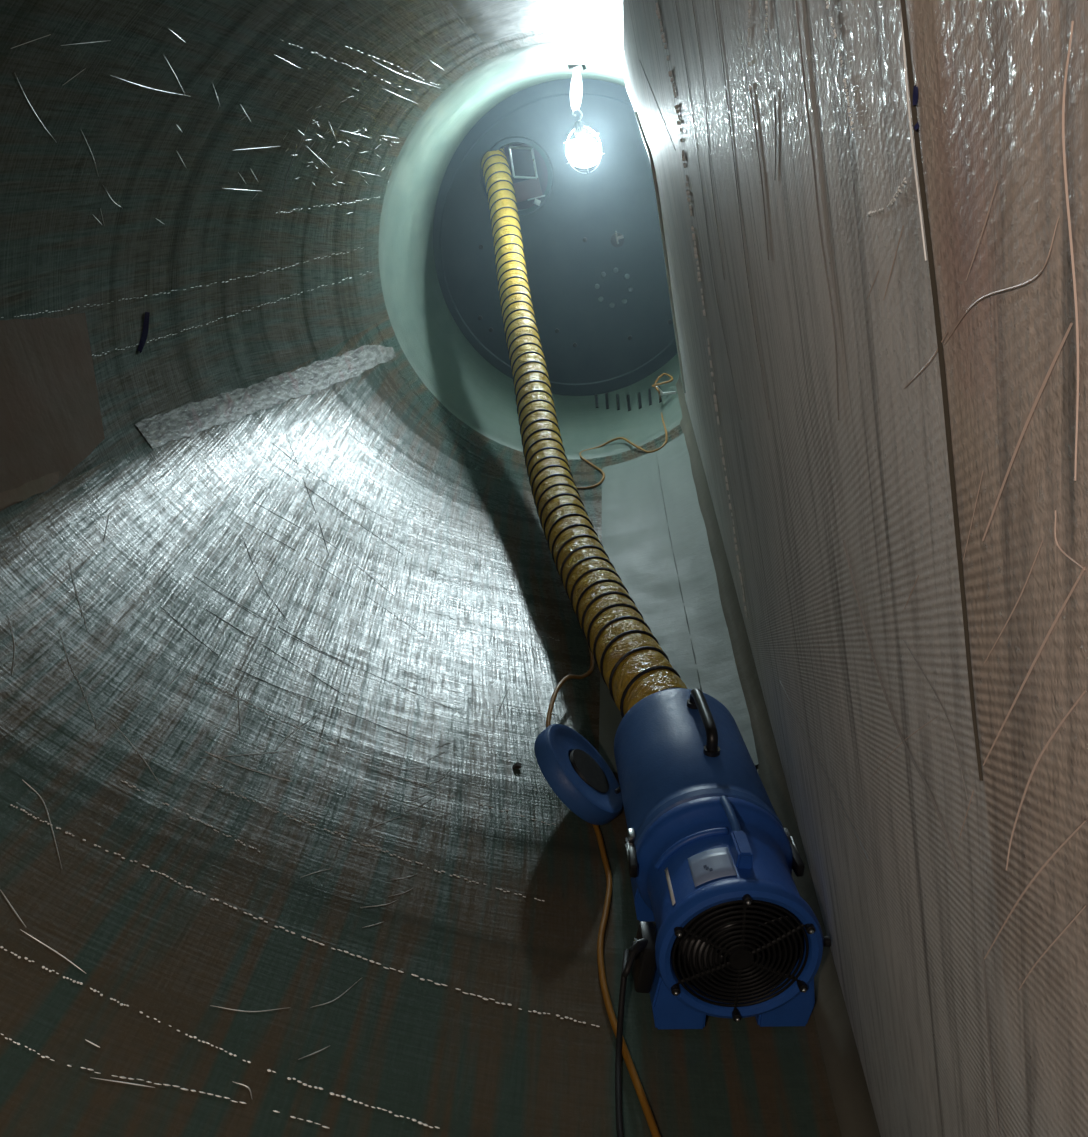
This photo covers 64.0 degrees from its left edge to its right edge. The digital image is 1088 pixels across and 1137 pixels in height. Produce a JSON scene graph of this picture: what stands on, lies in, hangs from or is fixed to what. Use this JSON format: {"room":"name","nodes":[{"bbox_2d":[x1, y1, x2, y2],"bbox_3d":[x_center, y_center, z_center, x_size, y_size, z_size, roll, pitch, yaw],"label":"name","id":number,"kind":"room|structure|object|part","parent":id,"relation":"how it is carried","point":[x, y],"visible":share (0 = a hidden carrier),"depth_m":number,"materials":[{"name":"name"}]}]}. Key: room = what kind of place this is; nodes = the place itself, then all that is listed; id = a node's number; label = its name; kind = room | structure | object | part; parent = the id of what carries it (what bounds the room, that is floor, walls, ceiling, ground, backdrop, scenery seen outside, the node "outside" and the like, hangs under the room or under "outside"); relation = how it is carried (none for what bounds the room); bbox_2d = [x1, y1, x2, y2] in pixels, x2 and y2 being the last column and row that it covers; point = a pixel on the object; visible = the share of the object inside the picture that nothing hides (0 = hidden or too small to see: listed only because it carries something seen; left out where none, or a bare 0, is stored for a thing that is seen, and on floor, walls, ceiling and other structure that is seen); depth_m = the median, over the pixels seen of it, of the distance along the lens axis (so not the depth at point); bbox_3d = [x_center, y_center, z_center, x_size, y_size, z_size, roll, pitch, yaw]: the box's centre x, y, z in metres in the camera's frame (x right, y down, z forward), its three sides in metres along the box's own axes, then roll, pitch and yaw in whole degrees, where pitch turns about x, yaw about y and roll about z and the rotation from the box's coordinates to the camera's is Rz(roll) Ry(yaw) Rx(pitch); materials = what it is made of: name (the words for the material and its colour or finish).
{"room":"wind turbine blade interior","nodes":[
{"label":"wind turbine blade interior","id":0,"kind":"room"},
{"bbox_2d":[0,0,622,517],"bbox_3d":[-0.303,-0.630,1.311,2.374,1.136,7.667,-11,23,9],"label":"tunnel wall","id":1,"kind":"structure","parent":0,"point":[205,182],"depth_m":2.77,"materials":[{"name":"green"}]},
{"bbox_2d":[0,471,59,508],"bbox_3d":[-1.264,-0.194,2.129,0.002,0.056,0.319,-13,23,4],"label":"trim","id":2,"kind":"structure","parent":1,"relation":"attached to","point":[40,485],"depth_m":2.14,"materials":[{"name":"beige plastic"}]},
{"bbox_2d":[0,312,104,510],"bbox_3d":[-1.269,-0.422,2.176,0.090,0.425,0.718,-13,23,4],"label":"trim","id":3,"kind":"structure","parent":1,"relation":"attached to","point":[51,419],"depth_m":2.24,"materials":[{"name":"brown laminate"}]},
{"bbox_2d":[135,345,395,447],"bbox_3d":[-1.083,-0.823,3.836,0.082,0.289,2.400,-9,23,14],"label":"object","id":4,"kind":"structure","parent":1,"relation":"attached to","point":[192,418],"depth_m":3.58,"materials":[{"name":"plastic"}]},
{"bbox_2d":[0,315,841,1136],"bbox_3d":[-0.056,0.338,1.673,2.374,1.160,7.570,-11,23,9],"label":"floor","id":5,"kind":"structure","parent":0,"point":[276,861],"depth_m":1.89,"materials":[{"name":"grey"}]},
{"bbox_2d":[512,762,521,768],"bbox_3d":[-0.074,0.531,2.348,0.027,0.012,0.015,-11,23,9],"label":"chip","id":6,"kind":"object","parent":5,"relation":"on","point":[517,765],"visible":1,"depth_m":2.34,"materials":[{"name":"black"}]},
{"bbox_2d":[546,373,672,1136],"bbox_3d":[0.239,-0.093,3.676,0.640,0.252,5.063,-9,23,13],"label":"extension cord","id":7,"kind":"object","parent":5,"relation":"on","point":[629,1063],"visible":0.8,"depth_m":1.86,"materials":[{"name":"orange rubber"}]},
{"bbox_2d":[534,688,830,1136],"bbox_3d":[0.287,0.611,1.844,0.510,0.413,1.070,-15,23,-1],"label":"air blower","id":8,"kind":"object","parent":5,"relation":"on","point":[711,859],"visible":1,"depth_m":1.66,"materials":[{"name":"blue plastic"}]},
{"bbox_3d":[0.087,0.521,2.212,0.057,0.280,0.280,-43,-16,16],"label":"lid","id":9,"kind":"part","parent":8,"relation":"part of","materials":[{"name":"blue plastic"}]},
{"bbox_2d":[481,148,686,717],"bbox_3d":[-0.094,-1.269,4.282,0.350,1.885,5.362,-14,23,2],"label":"hose","id":10,"kind":"object","parent":8,"relation":"attached to","point":[630,660],"visible":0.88,"depth_m":3.53,"materials":[{"name":"yellow plastic"}]},
{"bbox_3d":[0.145,0.816,1.524,0.050,0.204,0.361,0,21,-1],"label":"power cord","id":11,"kind":"part","parent":8,"relation":"part of","materials":[{"name":"black rubber"}]},
{"bbox_3d":[0.238,0.764,1.582,0.017,0.017,0.018,0,21,-1],"label":"screw post","id":12,"kind":"part","parent":8,"relation":"part of","materials":[{"name":"black plastic"}]},
{"bbox_3d":[0.237,0.638,1.534,0.017,0.017,0.018,0,21,-1],"label":"screw post","id":13,"kind":"part","parent":8,"relation":"part of","materials":[{"name":"black plastic"}]},
{"bbox_3d":[0.279,0.628,1.607,0.082,0.099,0.048,0,21,-1],"label":"fan blade","id":14,"kind":"part","parent":8,"relation":"part of","materials":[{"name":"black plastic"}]},
{"bbox_3d":[0.289,0.734,1.647,0.100,0.082,0.048,0,21,-1],"label":"fan blade","id":15,"kind":"part","parent":8,"relation":"part of","materials":[{"name":"black plastic"}]},
{"bbox_2d":[614,688,784,850],"bbox_3d":[0.343,0.525,2.022,0.326,0.326,0.462,0,21,-1],"label":"canister","id":16,"kind":"object","parent":8,"relation":"on","point":[665,764],"depth_m":1.92,"materials":[{"name":"blue plastic"}]},
{"bbox_3d":[0.362,0.334,1.978,0.025,0.055,0.230,0,21,-1],"label":"grip handle","id":17,"kind":"part","parent":8,"relation":"part of","materials":[{"name":"black plastic"}]},
{"bbox_3d":[0.360,0.478,1.676,0.019,0.022,0.114,-14,23,2],"label":"carry handle","id":18,"kind":"part","parent":8,"relation":"part of","materials":[{"name":"blue plastic"}]},
{"bbox_3d":[0.373,0.592,1.607,0.108,0.083,0.034,-23,24,-19],"label":"fan blade","id":19,"kind":"part","parent":8,"relation":"part of","materials":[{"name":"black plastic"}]},
{"bbox_3d":[0.355,0.824,1.607,0.017,0.017,0.018,0,21,-1],"label":"screw post","id":20,"kind":"part","parent":8,"relation":"part of","materials":[{"name":"black plastic"}]},
{"bbox_2d":[672,900,808,1007],"bbox_3d":[0.354,0.697,1.566,0.247,0.265,0.018,0,21,-1],"label":"fan grille","id":21,"kind":"object","parent":8,"relation":"attached to","point":[792,991],"depth_m":1.56,"materials":[{"name":"black plastic"}]},
{"bbox_3d":[0.353,0.574,1.513,0.017,0.017,0.018,0,21,-1],"label":"screw post","id":22,"kind":"part","parent":8,"relation":"part of","materials":[{"name":"black plastic"}]},
{"bbox_3d":[0.384,0.738,1.653,0.107,0.084,0.025,1,27,34],"label":"fan blade","id":23,"kind":"part","parent":8,"relation":"part of","materials":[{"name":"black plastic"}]},
{"bbox_3d":[0.433,0.674,1.629,0.075,0.099,0.046,-13,23,5],"label":"fan blade","id":24,"kind":"part","parent":8,"relation":"part of","materials":[{"name":"black plastic"}]},
{"bbox_3d":[0.470,0.760,1.586,0.017,0.017,0.018,0,21,-1],"label":"screw post","id":25,"kind":"part","parent":8,"relation":"part of","materials":[{"name":"black plastic"}]},
{"bbox_3d":[0.469,0.634,1.539,0.017,0.017,0.018,0,21,-1],"label":"screw post","id":26,"kind":"part","parent":8,"relation":"part of","materials":[{"name":"black plastic"}]},
{"bbox_3d":[0.511,0.680,1.588,0.020,0.018,0.018,0,21,-1],"label":"knob","id":27,"kind":"part","parent":8,"relation":"part of","materials":[{"name":"black plastic"}]},
{"bbox_2d":[504,143,547,209],"bbox_3d":[-0.117,-3.047,6.710,1.240,1.240,0.900,-11,23,9],"label":"wall","id":28,"kind":"structure","parent":0,"point":[522,159],"depth_m":7.10,"materials":[{"name":"metal"}]},
{"bbox_2d":[379,41,681,458],"bbox_3d":[0.197,-2.024,5.665,2.164,2.225,1.758,-11,23,9],"label":"flange","id":29,"kind":"structure","parent":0,"point":[472,389],"depth_m":5.56,"materials":[{"name":"green paint"}]},
{"bbox_2d":[564,65,604,173],"bbox_3d":[0.209,-2.801,5.428,0.245,0.632,0.262,-11,23,9],"label":"lamp","id":30,"kind":"object","parent":29,"relation":"hanging from","point":[583,153],"visible":0.99,"depth_m":5.43,"materials":[{"name":"white"}]},
{"bbox_2d":[574,121,585,136],"bbox_3d":[0.222,-2.753,5.449,0.072,0.083,0.072,-11,23,9],"label":"socket","id":31,"kind":"object","parent":30,"relation":"attached to","point":[578,125],"depth_m":5.43,"materials":[{"name":"black plastic"}]},
{"bbox_3d":[0.251,-2.623,5.567,0.237,0.237,0.098,-12,-14,-3],"label":"lamp shade","id":32,"kind":"part","parent":30,"relation":"part of","materials":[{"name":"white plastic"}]},
{"bbox_3d":[0.252,-2.640,5.497,0.156,0.156,0.156,-11,23,9],"label":"bulb","id":33,"kind":"part","parent":30,"relation":"part of","materials":[{"name":"white glass"}]},
{"bbox_2d":[656,386,675,395],"bbox_3d":[0.795,-1.167,5.697,0.130,0.078,0.021,-11,23,9],"label":"clip","id":34,"kind":"object","parent":29,"relation":"attached to","point":[661,392],"visible":0.9,"depth_m":5.70,"materials":[{"name":"silver metal"}]},
{"bbox_3d":[0.810,-1.149,5.709,0.110,0.028,0.012,-11,23,9],"label":"clip arm","id":35,"kind":"part","parent":34,"relation":"part of"},
{"bbox_2d":[433,78,677,395],"bbox_3d":[0.236,-2.376,6.451,2.260,2.260,0.197,-11,23,9],"label":"wall","id":36,"kind":"structure","parent":0,"point":[593,246],"depth_m":6.41,"materials":[{"name":"metal"}]},
{"bbox_2d":[509,146,537,178],"bbox_3d":[-0.150,-2.904,6.239,0.188,0.254,0.016,-11,23,9],"label":"frame","id":37,"kind":"object","parent":36,"relation":"attached to","point":[510,147],"visible":0.98,"depth_m":6.23,"materials":[{"name":"metal"}]},
{"bbox_2d":[513,177,541,201],"bbox_3d":[-0.122,-2.769,6.374,0.200,0.130,0.020,-11,23,9],"label":"panel","id":38,"kind":"object","parent":36,"relation":"attached to","point":[531,188],"visible":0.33,"depth_m":6.37,"materials":[{"name":"grey metal"}]},
{"bbox_2d":[527,195,544,205],"bbox_3d":[-0.050,-2.637,6.260,0.130,0.061,0.022,-11,23,9],"label":"latch","id":39,"kind":"object","parent":36,"relation":"attached to","point":[536,201],"visible":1,"depth_m":6.25,"materials":[{"name":"metal"}]},
{"bbox_3d":[-0.049,-2.631,6.259,0.054,0.052,0.016,-11,23,9],"label":"catch lever","id":40,"kind":"part","parent":39,"relation":"part of","materials":[{"name":"silver metal"}]},
{"bbox_3d":[0.549,-2.408,6.325,0.053,0.090,0.030,-11,23,9],"label":"latch lever","id":41,"kind":"part","parent":36,"relation":"part of","materials":[{"name":"metal"}]},
{"bbox_2d":[599,433,758,772],"bbox_3d":[0.528,-0.185,3.855,0.624,0.155,3.342,-11,23,9],"label":"floor","id":42,"kind":"structure","parent":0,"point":[655,538],"depth_m":3.56,"materials":[{"name":"plastic"}]},
{"bbox_2d":[623,0,1087,1136],"bbox_3d":[0.396,-0.464,1.961,0.056,2.181,8.603,-11,23,10],"label":"wall","id":43,"kind":"structure","parent":0,"point":[873,214],"depth_m":0.49,"materials":[{"name":"grey laminate"}]},
{"bbox_2d":[449,0,622,41],"bbox_3d":[-0.142,-1.044,0.887,0.704,0.154,7.050,-11,23,9],"label":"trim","id":44,"kind":"structure","parent":43,"relation":"attached to","point":[491,20],"depth_m":3.60,"materials":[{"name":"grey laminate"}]},
{"bbox_2d":[676,374,880,1136],"bbox_3d":[0.566,0.476,2.205,0.071,0.220,8.304,-11,23,10],"label":"trim","id":45,"kind":"structure","parent":43,"relation":"attached to","point":[853,1106],"depth_m":2.08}
]}

